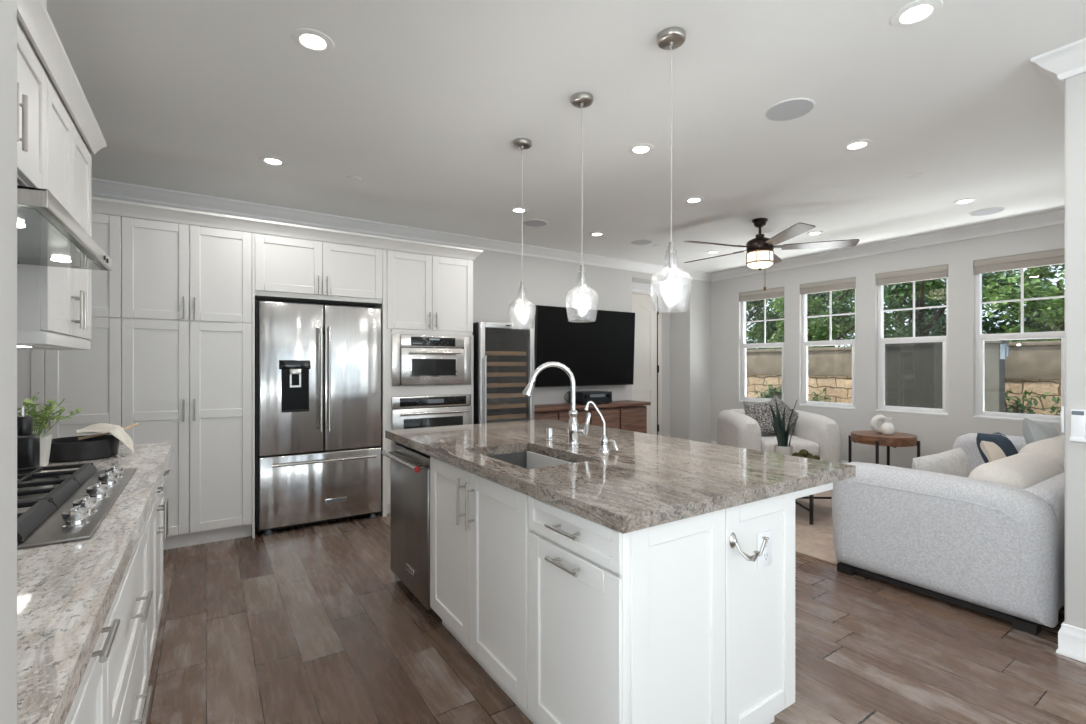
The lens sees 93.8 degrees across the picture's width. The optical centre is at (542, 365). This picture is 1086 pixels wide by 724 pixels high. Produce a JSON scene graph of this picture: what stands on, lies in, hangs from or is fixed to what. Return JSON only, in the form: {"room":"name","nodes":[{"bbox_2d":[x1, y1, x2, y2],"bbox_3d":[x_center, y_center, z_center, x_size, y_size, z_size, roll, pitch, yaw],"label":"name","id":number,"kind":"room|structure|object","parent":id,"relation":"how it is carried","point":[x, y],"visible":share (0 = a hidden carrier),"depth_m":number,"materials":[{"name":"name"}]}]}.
{"room":"open-plan kitchen","nodes":[
{"label":"open-plan kitchen","id":0,"kind":"room"},
{"bbox_2d":[0,0,16,723],"bbox_3d":[-0.707,-0.050,0.211,0.652,2.740,0.212,0,0,-33],"label":"wall","id":1,"kind":"structure","parent":0,"point":[8,8],"depth_m":0.45,"materials":[{"name":"paint"}]},
{"bbox_2d":[95,196,710,442],"bbox_3d":[-1.090,-0.050,5.580,9.140,2.740,0.150,0,0,-33],"label":"wall","id":2,"kind":"structure","parent":0,"point":[497,276],"depth_m":6.59,"materials":[{"name":"paint"}]},
{"bbox_2d":[91,178,711,281],"bbox_3d":[-1.028,-1.364,5.476,8.829,0.112,0.092,0,0,-33],"label":"trim","id":3,"kind":"structure","parent":2,"relation":"attached to","point":[99,187],"depth_m":4.91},
{"bbox_2d":[534,305,634,386],"bbox_3d":[0.546,-0.227,6.478,1.580,0.972,0.153,0,0,-33],"label":"television","id":4,"kind":"object","parent":2,"relation":"attached to","point":[597,346],"visible":0.94,"depth_m":6.39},
{"bbox_2d":[47,0,1085,272],"bbox_3d":[1.437,-1.480,1.760,9.140,0.120,10.150,0,0,-33],"label":"ceiling","id":5,"kind":"structure","parent":0,"point":[424,102],"depth_m":2.85,"materials":[{"name":"paint"}]},
{"bbox_2d":[259,156,286,165],"bbox_3d":[-1.875,-1.417,3.530,0.172,0.007,0.172,0,0,-33],"label":"recessed light","id":6,"kind":"object","parent":5,"relation":"in","point":[270,160],"visible":1,"depth_m":3.52,"materials":[{"name":"white"}]},
{"bbox_2d":[291,28,333,53],"bbox_3d":[-1.006,-1.417,2.224,0.172,0.007,0.172,0,0,-33],"label":"recessed light","id":7,"kind":"object","parent":5,"relation":"in","point":[311,40],"visible":1,"depth_m":2.21,"materials":[{"name":"paint"}]},
{"bbox_2d":[513,138,530,313],"bbox_3d":[-0.133,-0.828,3.230,0.177,1.185,0.177,0,0,-6],"label":"pendant light","id":8,"kind":"object","parent":5,"relation":"hanging from","point":[518,143],"visible":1,"depth_m":3.22,"materials":[{"name":"silver metal"}]},
{"bbox_2d":[571,92,592,303],"bbox_3d":[0.207,-0.828,2.698,0.177,1.185,0.177,0,0,-6],"label":"pendant light","id":9,"kind":"object","parent":5,"relation":"hanging from","point":[580,99],"visible":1,"depth_m":2.69,"materials":[{"name":"silver glass"}]},
{"bbox_2d":[628,143,653,154],"bbox_3d":[0.643,-1.417,3.334,0.172,0.007,0.172,0,0,-33],"label":"recessed light","id":10,"kind":"object","parent":5,"relation":"in","point":[642,148],"visible":1,"depth_m":3.33,"materials":[{"name":"white"}]},
{"bbox_2d":[657,27,685,289],"bbox_3d":[0.552,-0.828,2.190,0.177,1.185,0.177,0,0,-6],"label":"pendant light","id":11,"kind":"object","parent":5,"relation":"hanging from","point":[670,38],"visible":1,"depth_m":2.18,"materials":[{"name":"silver metal"}]},
{"bbox_2d":[668,241,673,268],"bbox_3d":[0.552,-0.476,2.190,0.028,0.118,0.028,0,0,-33],"label":"socket","id":12,"kind":"object","parent":11,"relation":"attached to","point":[671,247],"depth_m":2.18,"materials":[{"name":"silver metal"}]},
{"bbox_2d":[683,218,859,290],"bbox_3d":[2.077,-1.073,4.993,1.633,0.695,1.594,0,0,-33],"label":"ceiling fan","id":13,"kind":"object","parent":5,"relation":"hanging from","point":[760,254],"visible":1,"depth_m":4.85,"materials":[{"name":"brown metal"}]},
{"bbox_2d":[764,98,814,121],"bbox_3d":[1.369,-1.417,2.824,0.256,0.006,0.256,0,0,-33],"label":"ceiling speaker","id":14,"kind":"object","parent":5,"relation":"attached to","point":[795,108],"visible":1,"depth_m":2.81,"materials":[{"name":"paint"}]},
{"bbox_2d":[842,139,872,150],"bbox_3d":[2.022,-1.417,3.273,0.172,0.007,0.172,0,0,-33],"label":"recessed light","id":15,"kind":"object","parent":5,"relation":"in","point":[860,144],"visible":1,"depth_m":3.27,"materials":[{"name":"white"}]},
{"bbox_2d":[890,0,942,27],"bbox_3d":[1.503,-1.417,2.047,0.172,0.007,0.172,0,0,-33],"label":"recessed light","id":16,"kind":"object","parent":5,"relation":"in","point":[917,12],"visible":1,"depth_m":2.04,"materials":[{"name":"white"}]},
{"bbox_2d":[969,207,1005,215],"bbox_3d":[4.093,-1.417,4.687,0.256,0.006,0.256,0,0,-33],"label":"ceiling speaker","id":17,"kind":"object","parent":5,"relation":"attached to","point":[987,211],"visible":1,"depth_m":4.67,"materials":[{"name":"paint"}]},
{"bbox_2d":[141,513,1085,723],"bbox_3d":[1.437,1.370,1.760,9.140,0.100,10.150,0,0,-33],"label":"floor","id":18,"kind":"structure","parent":0,"point":[312,623],"depth_m":2.33,"materials":[{"name":"brown wood"}]},
{"bbox_2d":[17,212,121,445],"bbox_3d":[-3.373,0.150,3.522,0.771,2.340,0.760,0,0,-33],"label":"pantry cabinet","id":19,"kind":"object","parent":18,"relation":"on","point":[90,381],"visible":0.24,"depth_m":3.38,"materials":[{"name":"white wood"}]},
{"bbox_2d":[64,618,119,723],"bbox_3d":[-0.992,0.881,0.643,0.651,0.875,0.807,0,0,-33],"label":"base cabinet","id":20,"kind":"object","parent":18,"relation":"on","point":[89,705],"visible":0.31,"depth_m":0.99,"materials":[{"name":"white wood"}]},
{"bbox_2d":[105,512,152,723],"bbox_3d":[-1.481,0.881,1.382,0.651,0.875,0.959,0,0,-33],"label":"base cabinet","id":21,"kind":"object","parent":18,"relation":"on","point":[128,658],"visible":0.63,"depth_m":1.53,"materials":[{"name":"white wood"}]},
{"bbox_2d":[17,442,172,723],"bbox_3d":[-1.483,0.421,1.386,0.651,0.044,2.596,0,0,-33],"label":"countertop","id":22,"kind":"structure","parent":21,"relation":"on","point":[66,591],"depth_m":0.91,"materials":[{"name":"stone"}]},
{"bbox_2d":[17,407,39,474],"bbox_3d":[-1.873,0.273,1.830,0.080,0.249,0.080,0,0,-33],"label":"soap bottle","id":23,"kind":"object","parent":22,"relation":"on","point":[28,443],"visible":0.52,"depth_m":1.81,"materials":[{"name":"black metal"}]},
{"bbox_2d":[17,392,80,465],"bbox_3d":[-1.982,0.243,1.974,0.259,0.310,0.276,0,0,32],"label":"potted herb","id":24,"kind":"object","parent":22,"relation":"on","point":[46,439],"visible":0.48,"depth_m":1.98,"materials":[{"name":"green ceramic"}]},
{"bbox_2d":[40,434,51,465],"bbox_3d":[-1.997,0.338,1.982,0.104,0.120,0.104,0,0,-33],"label":"pot","id":25,"kind":"object","parent":24,"relation":"on","point":[46,439],"depth_m":1.98,"materials":[{"name":"white ceramic"}]},
{"bbox_2d":[17,463,136,548],"bbox_3d":[-1.514,0.407,1.406,0.530,0.126,0.927,0,0,-33],"label":"gas cooktop","id":26,"kind":"object","parent":22,"relation":"in","point":[55,507],"visible":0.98,"depth_m":1.40,"materials":[{"name":"silver metal"}]},
{"bbox_2d":[49,435,119,461],"bbox_3d":[-2.007,0.357,2.185,0.291,0.081,0.254,0,0,-33],"label":"skillet","id":27,"kind":"object","parent":22,"relation":"on","point":[65,449],"visible":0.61,"depth_m":2.13,"materials":[{"name":"black metal"}]},
{"bbox_2d":[76,423,133,453],"bbox_3d":[-1.925,0.325,2.234,0.198,0.135,0.172,0,0,-40],"label":"dish towel","id":28,"kind":"object","parent":27,"relation":"on","point":[117,431],"visible":1,"depth_m":2.22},
{"bbox_2d":[147,470,170,676],"bbox_3d":[-1.967,0.881,2.117,0.651,0.875,0.798,0,0,-33],"label":"base cabinet","id":29,"kind":"object","parent":18,"relation":"on","point":[155,519],"visible":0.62,"depth_m":2.24,"materials":[{"name":"white wood"}]},
{"bbox_2d":[122,216,251,549],"bbox_3d":[-2.729,0.150,3.947,0.772,2.340,0.760,0,0,-33],"label":"pantry cabinet","id":30,"kind":"object","parent":18,"relation":"on","point":[187,288],"visible":0.94,"depth_m":3.68,"materials":[{"name":"white wood"}]},
{"bbox_2d":[255,300,380,534],"bbox_3d":[-1.973,0.405,4.419,0.950,1.829,0.791,0,0,-33],"label":"refrigerator","id":31,"kind":"object","parent":18,"relation":"on","point":[318,366],"visible":1,"depth_m":4.10,"materials":[{"name":"silver metal"}]},
{"bbox_2d":[251,232,386,537],"bbox_3d":[-1.980,0.150,4.443,1.022,2.340,0.760,0,0,-33],"label":"tall cabinet","id":32,"kind":"object","parent":18,"relation":"on","point":[284,269],"visible":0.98,"depth_m":4.16,"materials":[{"name":"white wood"}]},
{"bbox_2d":[381,443,441,620],"bbox_3d":[-0.598,0.885,2.923,0.492,0.867,0.625,0,0,-33],"label":"dishwasher","id":33,"kind":"object","parent":18,"relation":"on","point":[410,468],"visible":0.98,"depth_m":2.76,"materials":[{"name":"silver metal"}]},
{"bbox_2d":[387,249,473,513],"bbox_3d":[-1.206,0.150,4.955,0.833,2.340,0.760,0,0,-33],"label":"tall cabinet","id":34,"kind":"object","parent":18,"relation":"on","point":[431,295],"visible":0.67,"depth_m":4.64,"materials":[{"name":"white wood"}]},
{"bbox_2d":[91,196,482,259],"bbox_3d":[-2.629,-1.060,3.938,4.461,0.090,0.690,0,0,-33],"label":"crown molding","id":35,"kind":"structure","parent":34,"relation":"attached to","point":[98,204],"depth_m":3.90,"materials":[{"name":"wood"}]},
{"bbox_2d":[392,334,470,385],"bbox_3d":[-1.128,-0.048,4.844,0.758,0.454,0.576,0,0,-33],"label":"microwave","id":36,"kind":"object","parent":34,"relation":"in","point":[416,359],"visible":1,"depth_m":4.63,"materials":[{"name":"silver metal"}]},
{"bbox_2d":[392,394,471,450],"bbox_3d":[-1.138,0.619,4.858,0.758,0.683,0.641,0,0,-33],"label":"wall oven","id":37,"kind":"object","parent":34,"relation":"in","point":[408,412],"visible":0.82,"depth_m":4.63,"materials":[{"name":"silver metal"}]},
{"bbox_2d":[430,456,538,723],"bbox_3d":[-0.148,0.881,2.277,0.475,0.875,0.938,0,0,-33],"label":"base cabinet","id":38,"kind":"object","parent":18,"relation":"on","point":[479,529],"visible":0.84,"depth_m":2.07,"materials":[{"name":"white wood"}]},
{"bbox_2d":[473,322,533,423],"bbox_3d":[-0.529,0.443,5.278,0.607,1.715,0.813,0,0,-33],"label":"wine cooler","id":39,"kind":"object","parent":18,"relation":"on","point":[503,352],"visible":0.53,"depth_m":5.16,"materials":[{"name":"silver metal"}]},
{"bbox_2d":[485,351,525,355],"bbox_3d":[-0.538,-0.120,5.292,0.527,0.040,0.580,0,0,-33],"label":"shelf","id":40,"kind":"object","parent":39,"relation":"attached to","point":[487,353],"depth_m":5.08,"materials":[{"name":"brown wood"}]},
{"bbox_2d":[487,372,525,376],"bbox_3d":[-0.538,0.090,5.292,0.527,0.040,0.580,0,0,-33],"label":"shelf","id":41,"kind":"object","parent":39,"relation":"attached to","point":[502,374],"depth_m":5.08,"materials":[{"name":"brown wood"}]},
{"bbox_2d":[487,383,525,387],"bbox_3d":[-0.538,0.196,5.292,0.527,0.040,0.580,0,0,-33],"label":"shelf","id":42,"kind":"object","parent":39,"relation":"attached to","point":[489,385],"depth_m":5.07,"materials":[{"name":"brown wood"}]},
{"bbox_2d":[487,393,525,397],"bbox_3d":[-0.538,0.301,5.292,0.527,0.040,0.580,0,0,-33],"label":"shelf","id":43,"kind":"object","parent":39,"relation":"attached to","point":[492,395],"depth_m":5.08,"materials":[{"name":"brown wood"}]},
{"bbox_2d":[487,403,525,408],"bbox_3d":[-0.538,0.407,5.292,0.527,0.040,0.580,0,0,-33],"label":"shelf","id":44,"kind":"object","parent":39,"relation":"attached to","point":[489,405],"depth_m":5.10,"materials":[{"name":"brown wood"}]},
{"bbox_2d":[487,412,525,419],"bbox_3d":[-0.538,0.512,5.292,0.527,0.040,0.580,0,0,-33],"label":"shelf","id":45,"kind":"object","parent":39,"relation":"attached to","point":[494,415],"depth_m":5.15,"materials":[{"name":"brown wood"}]},
{"bbox_2d":[534,400,650,432],"bbox_3d":[0.469,0.896,6.223,1.950,0.847,0.439,0,0,-33],"label":"media console","id":46,"kind":"object","parent":18,"relation":"on","point":[630,415],"visible":0.24,"depth_m":6.23,"materials":[{"name":"brown wood"}]},
{"bbox_2d":[569,391,611,404],"bbox_3d":[0.590,0.397,6.294,0.460,0.150,0.313,0,0,-33],"label":"receiver","id":47,"kind":"object","parent":46,"relation":"on","point":[582,397],"visible":0.95,"depth_m":6.17,"materials":[{"name":"grey plastic"}]},
{"bbox_2d":[528,496,724,723],"bbox_3d":[0.247,0.881,1.686,0.482,0.875,0.483,0,0,-33],"label":"base cabinet","id":48,"kind":"object","parent":18,"relation":"on","point":[626,628],"visible":0.8,"depth_m":1.52,"materials":[{"name":"white wood"}]},
{"bbox_2d":[527,451,794,723],"bbox_3d":[0.181,0.881,2.583,0.397,0.875,2.052,0,0,-33],"label":"panel","id":49,"kind":"object","parent":18,"relation":"on","point":[759,603],"visible":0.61,"depth_m":1.73,"materials":[{"name":"wood"}]},
{"bbox_2d":[385,419,855,533],"bbox_3d":[0.138,0.421,2.573,1.240,0.044,2.140,0,0,-33],"label":"countertop","id":50,"kind":"structure","parent":49,"relation":"on","point":[651,480],"depth_m":1.94,"materials":[{"name":"stone"}]},
{"bbox_2d":[522,362,590,445],"bbox_3d":[0.066,0.190,2.533,0.343,0.418,0.089,0,0,-4],"label":"kitchen faucet","id":51,"kind":"object","parent":50,"relation":"on","point":[573,430],"visible":1,"depth_m":2.53,"materials":[{"name":"silver metal"}]},
{"bbox_2d":[584,401,618,452],"bbox_3d":[0.272,0.281,2.349,0.159,0.236,0.052,0,0,17],"label":"filter faucet","id":52,"kind":"object","parent":50,"relation":"on","point":[604,440],"visible":1,"depth_m":2.34,"materials":[{"name":"silver metal"}]},
{"bbox_2d":[795,483,832,498],"bbox_3d":[1.012,0.465,1.933,0.268,0.040,0.043,0,0,-33],"label":"bracket","id":53,"kind":"object","parent":50,"relation":"attached to","point":[810,491],"visible":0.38,"depth_m":1.91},
{"bbox_2d":[730,533,768,561],"bbox_3d":[0.652,0.577,1.606,0.118,0.079,0.055,0,0,18],"label":"robe hook","id":54,"kind":"object","parent":49,"relation":"attached to","point":[733,540],"visible":1,"depth_m":1.61,"materials":[{"name":"silver metal"}]},
{"bbox_2d":[757,530,770,568],"bbox_3d":[0.760,0.630,1.740,0.076,0.120,0.009,0,0,-33],"label":"power outlet","id":55,"kind":"object","parent":49,"relation":"attached to","point":[764,560],"visible":0.74,"depth_m":1.74,"materials":[{"name":"white plastic"}]},
{"bbox_2d":[795,490,838,564],"bbox_3d":[2.492,1.313,4.946,2.685,0.014,2.800,0,0,-33],"label":"area rug","id":56,"kind":"object","parent":18,"relation":"on","point":[815,541],"visible":0.02,"depth_m":4.02,"materials":[{"name":"carpet"}]},
{"bbox_2d":[717,409,840,462],"bbox_3d":[2.740,0.925,6.027,1.120,0.760,1.005,0,0,3],"label":"armchair","id":57,"kind":"object","parent":56,"relation":"on","point":[820,435],"visible":0.52,"depth_m":5.62,"materials":[{"name":"fabric"}]},
{"bbox_2d":[743,401,775,433],"bbox_3d":[2.612,0.625,6.075,0.401,0.384,0.201,0,0,-2],"label":"throw pillow","id":58,"kind":"object","parent":57,"relation":"on","point":[761,412],"visible":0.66,"depth_m":6.02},
{"bbox_2d":[770,394,798,429],"bbox_3d":[2.856,0.625,6.154,0.560,0.554,0.181,0,0,4],"label":"throw pillow","id":59,"kind":"object","parent":57,"relation":"on","point":[780,403],"visible":0.31,"depth_m":6.11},
{"bbox_2d":[761,434,818,455],"bbox_3d":[2.734,0.928,5.904,0.620,0.175,0.730,0,0,3],"label":"seat cushion","id":60,"kind":"object","parent":57,"relation":"on","point":[799,442],"depth_m":5.58,"materials":[{"name":"fabric"}]},
{"bbox_2d":[795,460,831,524],"bbox_3d":[2.224,1.101,4.613,0.950,0.410,0.950,0,0,-33],"label":"coffee table","id":61,"kind":"object","parent":56,"relation":"on","point":[811,498],"visible":0.05,"depth_m":4.18,"materials":[{"name":"black metal"}]},
{"bbox_2d":[769,401,798,455],"bbox_3d":[2.168,0.603,4.574,0.260,0.585,0.152,0,0,14],"label":"snake plant","id":62,"kind":"object","parent":61,"relation":"on","point":[782,435],"visible":0.88,"depth_m":4.56,"materials":[{"name":"green plant"}]},
{"bbox_2d":[848,430,919,465],"bbox_3d":[3.678,1.023,5.497,0.599,0.565,0.599,0,0,2],"label":"side table","id":63,"kind":"object","parent":56,"relation":"on","point":[869,437],"visible":0.84,"depth_m":5.30,"materials":[{"name":"brown wood"}]},
{"bbox_2d":[880,418,895,434],"bbox_3d":[3.680,0.650,5.420,0.140,0.178,0.140,0,0,-33],"label":"bottle vase","id":64,"kind":"object","parent":63,"relation":"on","point":[887,428],"visible":1,"depth_m":5.38,"materials":[{"name":"white ceramic"}]},
{"bbox_2d":[832,433,1064,635],"bbox_3d":[3.077,0.914,3.486,2.301,0.812,1.051,0,0,-33],"label":"sofa","id":65,"kind":"object","parent":18,"relation":"on","point":[991,541],"visible":0.89,"depth_m":2.76,"materials":[{"name":"fabric"}]},
{"bbox_2d":[912,447,971,477],"bbox_3d":[2.702,0.735,3.419,0.800,0.291,0.169,0,0,-33],"label":"throw pillow","id":66,"kind":"object","parent":65,"relation":"on","point":[955,462],"visible":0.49,"depth_m":3.35,"materials":[{"name":"fabric"}]},
{"bbox_2d":[976,432,1017,462],"bbox_3d":[3.397,0.705,3.746,0.629,0.443,0.245,0,0,-38],"label":"throw pillow","id":67,"kind":"object","parent":65,"relation":"on","point":[993,446],"visible":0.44,"depth_m":3.63,"materials":[{"name":"fabric"}]},
{"bbox_2d":[968,453,1063,488],"bbox_3d":[2.829,0.745,3.053,0.890,0.383,0.310,0,0,-33],"label":"cushion","id":68,"kind":"object","parent":65,"relation":"on","point":[1021,470],"depth_m":2.87,"materials":[{"name":"fabric"}]},
{"bbox_2d":[1022,417,1058,443],"bbox_3d":[3.691,0.640,3.701,0.580,0.538,0.241,0,0,-33],"label":"throw pillow","id":69,"kind":"object","parent":65,"relation":"on","point":[1033,431],"visible":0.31,"depth_m":3.63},
{"bbox_2d":[1018,435,1064,471],"bbox_3d":[3.584,0.700,3.552,0.890,0.383,0.310,0,0,-33],"label":"cushion","id":70,"kind":"object","parent":65,"relation":"on","point":[1053,448],"depth_m":3.32,"materials":[{"name":"fabric"}]},
{"bbox_2d":[632,280,681,438],"bbox_3d":[1.540,-0.050,7.631,1.490,2.740,0.370,0,0,-33],"label":"wall","id":71,"kind":"structure","parent":0,"point":[671,304],"depth_m":7.93,"materials":[{"name":"paint"}]},
{"bbox_2d":[632,294,658,434],"bbox_3d":[1.415,0.122,7.585,0.870,2.375,0.058,0,0,-33],"label":"door","id":72,"kind":"structure","parent":71,"relation":"in","point":[644,387],"depth_m":7.68,"materials":[{"name":"wood"}]},
{"bbox_2d":[632,291,661,435],"bbox_3d":[1.429,0.095,7.618,0.980,2.449,0.025,0,0,-33],"label":"trim","id":73,"kind":"structure","parent":71,"relation":"attached to","point":[659,294],"depth_m":7.85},
{"bbox_2d":[632,282,673,294],"bbox_3d":[1.532,-1.164,7.646,1.189,0.112,0.092,0,0,-33],"label":"trim","id":74,"kind":"structure","parent":71,"relation":"attached to","point":[639,287],"depth_m":7.72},
{"bbox_2d":[711,223,1064,468],"bbox_3d":[3.959,-0.050,6.085,0.160,2.740,4.880,0,0,-33],"label":"wall","id":75,"kind":"structure","parent":0,"point":[936,434],"depth_m":6.01,"materials":[{"name":"paint"}]},
{"bbox_2d":[739,299,783,401],"bbox_3d":[3.151,-0.270,7.271,0.129,1.620,0.710,0,0,-33],"label":"window","id":76,"kind":"structure","parent":75,"relation":"in","point":[744,345],"depth_m":7.48,"materials":[{"name":"white plastic"}]},
{"bbox_2d":[739,287,783,301],"bbox_3d":[3.122,-1.010,7.251,0.049,0.136,0.702,0,0,-33],"label":"window shade","id":77,"kind":"object","parent":75,"relation":"attached to","point":[778,292],"visible":1,"depth_m":7.23,"materials":[{"name":"fabric"}]},
{"bbox_2d":[800,288,855,409],"bbox_3d":[3.658,-0.270,6.504,0.129,1.620,0.699,0,0,-33],"label":"window","id":78,"kind":"structure","parent":75,"relation":"in","point":[805,343],"depth_m":6.56,"materials":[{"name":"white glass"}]},
{"bbox_2d":[800,277,855,294],"bbox_3d":[3.629,-1.010,6.484,0.049,0.136,0.691,0,0,-33],"label":"window shade","id":79,"kind":"object","parent":78,"relation":"attached to","point":[846,283],"visible":1,"depth_m":6.45,"materials":[{"name":"fabric"}]},
{"bbox_2d":[711,209,1064,281],"bbox_3d":[3.847,-1.364,6.025,0.092,0.112,4.556,0,0,-33],"label":"trim","id":80,"kind":"structure","parent":75,"relation":"attached to","point":[1056,217],"depth_m":5.61,"materials":[{"name":"paint"}]},
{"bbox_2d":[876,278,947,415],"bbox_3d":[4.170,-0.270,5.736,0.135,1.620,0.705,0,0,-33],"label":"window","id":81,"kind":"structure","parent":75,"relation":"in","point":[912,371],"depth_m":5.78,"materials":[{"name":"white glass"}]},
{"bbox_2d":[876,264,947,285],"bbox_3d":[4.138,-1.010,5.715,0.049,0.136,0.697,0,0,-33],"label":"window shade","id":82,"kind":"object","parent":81,"relation":"attached to","point":[941,271],"visible":1,"depth_m":5.68,"materials":[{"name":"fabric"}]},
{"bbox_2d":[973,269,1064,423],"bbox_3d":[4.673,-0.270,4.970,0.129,1.620,0.703,0,0,-33],"label":"window","id":83,"kind":"structure","parent":75,"relation":"in","point":[980,338],"depth_m":5.08,"materials":[{"name":"white plastic"}]},
{"bbox_2d":[974,248,1064,273],"bbox_3d":[4.644,-1.010,4.951,0.049,0.136,0.695,0,0,-33],"label":"window shade","id":84,"kind":"object","parent":75,"relation":"attached to","point":[1051,257],"visible":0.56,"depth_m":4.93,"materials":[{"name":"fabric"}]},
{"bbox_2d":[1065,72,1085,629],"bbox_3d":[5.215,-0.050,1.187,3.469,2.740,5.024,0,0,-33],"label":"wall partition","id":85,"kind":"structure","parent":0,"point":[1075,86],"depth_m":2.29,"materials":[{"name":"paint"}]},
{"bbox_2d":[1031,62,1064,97],"bbox_3d":[3.699,-1.364,3.251,3.401,0.112,0.092,0,0,-33],"label":"trim","id":86,"kind":"structure","parent":85,"relation":"attached to","point":[1059,85],"depth_m":2.44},
{"bbox_2d":[1031,38,1085,79],"bbox_3d":[3.595,-1.364,0.410,0.092,0.112,4.716,0,0,-33],"label":"trim","id":87,"kind":"structure","parent":85,"relation":"attached to","point":[1067,61],"depth_m":2.28,"materials":[{"name":"paint"}]},
{"bbox_2d":[1056,623,1085,662],"bbox_3d":[3.643,1.249,0.400,0.022,0.140,4.646,0,0,-33],"label":"baseboard","id":88,"kind":"structure","parent":85,"relation":"attached to","point":[1071,639],"depth_m":2.29,"materials":[{"name":"wood"}]},
{"bbox_2d":[1070,409,1085,441],"bbox_3d":[2.399,0.270,2.279,0.022,0.144,0.051,0,0,-33],"label":"thermostat","id":89,"kind":"object","parent":85,"relation":"attached to","point":[1078,417],"visible":1,"depth_m":2.27,"materials":[{"name":"white plastic"}]},
{"bbox_3d":[-0.426,-0.050,-0.942,0.150,2.740,7.700,0,0,-33],"label":"wall","id":90,"kind":"structure","parent":0,"visible":0},
{"bbox_2d":[17,0,46,188],"bbox_3d":[-1.622,-1.000,1.337,0.366,0.831,0.916,0,0,-33],"label":"upper cabinet","id":91,"kind":"object","parent":90,"relation":"attached to","point":[31,77],"visible":0.44,"depth_m":1.65,"materials":[{"name":"white wood"}]},
{"bbox_2d":[17,182,111,270],"bbox_3d":[-1.564,-0.462,1.376,0.506,0.236,0.914,0,0,-33],"label":"range hood","id":92,"kind":"object","parent":91,"relation":"attached to","point":[48,234],"visible":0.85,"depth_m":1.50,"materials":[{"name":"silver metal"}]},
{"bbox_2d":[17,60,90,349],"bbox_3d":[-2.104,-0.578,2.065,0.366,1.004,0.826,0,0,-33],"label":"upper cabinet","id":93,"kind":"object","parent":90,"relation":"attached to","point":[54,303],"visible":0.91,"depth_m":2.00,"materials":[{"name":"white wood"}]},
{"bbox_2d":[17,344,68,349],"bbox_3d":[-2.045,-0.071,2.004,0.160,0.008,0.600,0,0,-33],"label":"light","id":94,"kind":"object","parent":93,"relation":"attached to","point":[19,346],"visible":0.79,"depth_m":1.99,"materials":[{"name":"white plastic"}]},
{"bbox_3d":[-1.143,-0.578,0.578,0.328,1.004,0.874,0,0,-33],"label":"upper cabinet","id":95,"kind":"object","parent":90,"relation":"attached to","visible":0},
{"bbox_2d":[17,0,106,153],"bbox_3d":[-1.617,-1.079,1.341,0.378,0.078,2.670,0,0,-33],"label":"crown molding","id":96,"kind":"structure","parent":95,"relation":"attached to","point":[33,15],"depth_m":1.83,"materials":[{"name":"wood"}]},
{"label":"outside","id":97,"kind":"structure","parent":0,"visible":0},
{"bbox_3d":[11.458,1.390,15.974,23.260,0.100,30.000,0,0,-33],"label":"ground","id":98,"kind":"structure","parent":97,"visible":0},
{"bbox_2d":[746,300,780,348],"bbox_3d":[7.639,-1.599,20.230,4.198,5.888,4.007,0,0,-5],"label":"tree","id":99,"kind":"object","parent":98,"relation":"on","point":[769,335],"visible":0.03,"depth_m":19.11,"materials":[{"name":"green plant"}]},
{"bbox_2d":[746,300,781,349],"bbox_3d":[5.385,-0.966,14.509,2.560,4.625,2.745,0,0,28],"label":"tree","id":100,"kind":"object","parent":98,"relation":"on","point":[759,310],"visible":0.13,"depth_m":14.08,"materials":[{"name":"green plant"}]},
{"bbox_2d":[755,382,781,398],"bbox_3d":[4.404,0.796,9.599,1.262,1.094,0.778,0,0,-33],"label":"shrub","id":101,"kind":"object","parent":98,"relation":"on","point":[778,393],"visible":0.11,"depth_m":9.54,"materials":[{"name":"green plant"}]},
{"bbox_2d":[751,290,853,346],"bbox_3d":[9.296,-1.412,17.582,4.434,6.036,3.970,0,0,-17],"label":"tree","id":102,"kind":"object","parent":98,"relation":"on","point":[823,294],"visible":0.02,"depth_m":17.66,"materials":[{"name":"green plant"}]},
{"bbox_2d":[763,289,854,348],"bbox_3d":[6.738,-0.924,12.271,2.986,4.542,2.804,0,0,-33],"label":"tree","id":103,"kind":"object","parent":98,"relation":"on","point":[815,332],"visible":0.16,"depth_m":11.97,"materials":[{"name":"green plant"}]},
{"bbox_2d":[832,278,945,338],"bbox_3d":[10.773,-1.505,15.242,4.394,6.160,4.101,0,0,8],"label":"tree","id":104,"kind":"object","parent":98,"relation":"on","point":[934,288],"visible":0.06,"depth_m":14.34,"materials":[{"name":"green plant"}]},
{"bbox_2d":[746,341,1060,414],"bbox_3d":[4.737,0.505,10.329,0.420,1.670,24.000,0,0,-33],"label":"wall","id":105,"kind":"structure","parent":98,"relation":"on","point":[1034,366],"depth_m":9.02,"materials":[{"name":"stone"}]},
{"bbox_2d":[822,270,1014,337],"bbox_3d":[7.702,-1.060,10.418,3.188,4.814,3.236,0,0,14],"label":"tree","id":106,"kind":"object","parent":98,"relation":"on","point":[932,323],"visible":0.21,"depth_m":10.13,"materials":[{"name":"green plant"}]},
{"bbox_2d":[984,340,1008,411],"bbox_3d":[5.433,0.505,7.030,0.280,1.670,1.570,0,0,-33],"label":"pillar","id":107,"kind":"structure","parent":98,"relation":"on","point":[994,367],"depth_m":6.44,"materials":[{"name":"paint"}]},
{"bbox_2d":[982,264,1064,341],"bbox_3d":[8.832,-0.792,8.515,3.080,4.279,3.380,0,0,19],"label":"tree","id":108,"kind":"object","parent":98,"relation":"on","point":[1053,310],"visible":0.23,"depth_m":8.20,"materials":[{"name":"green plant"}]},
{"bbox_2d":[982,264,1064,340],"bbox_3d":[12.658,-1.575,12.605,4.297,5.840,4.136,0,0,44],"label":"tree","id":109,"kind":"object","parent":98,"relation":"on","point":[1028,322],"visible":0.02,"depth_m":12.20,"materials":[{"name":"green plant"}]},
{"bbox_2d":[1005,390,1050,414],"bbox_3d":[6.318,0.833,6.772,0.717,1.019,0.653,0,0,31],"label":"shrub","id":110,"kind":"object","parent":98,"relation":"on","point":[1019,406],"visible":0.16,"depth_m":6.76,"materials":[{"name":"green plant"}]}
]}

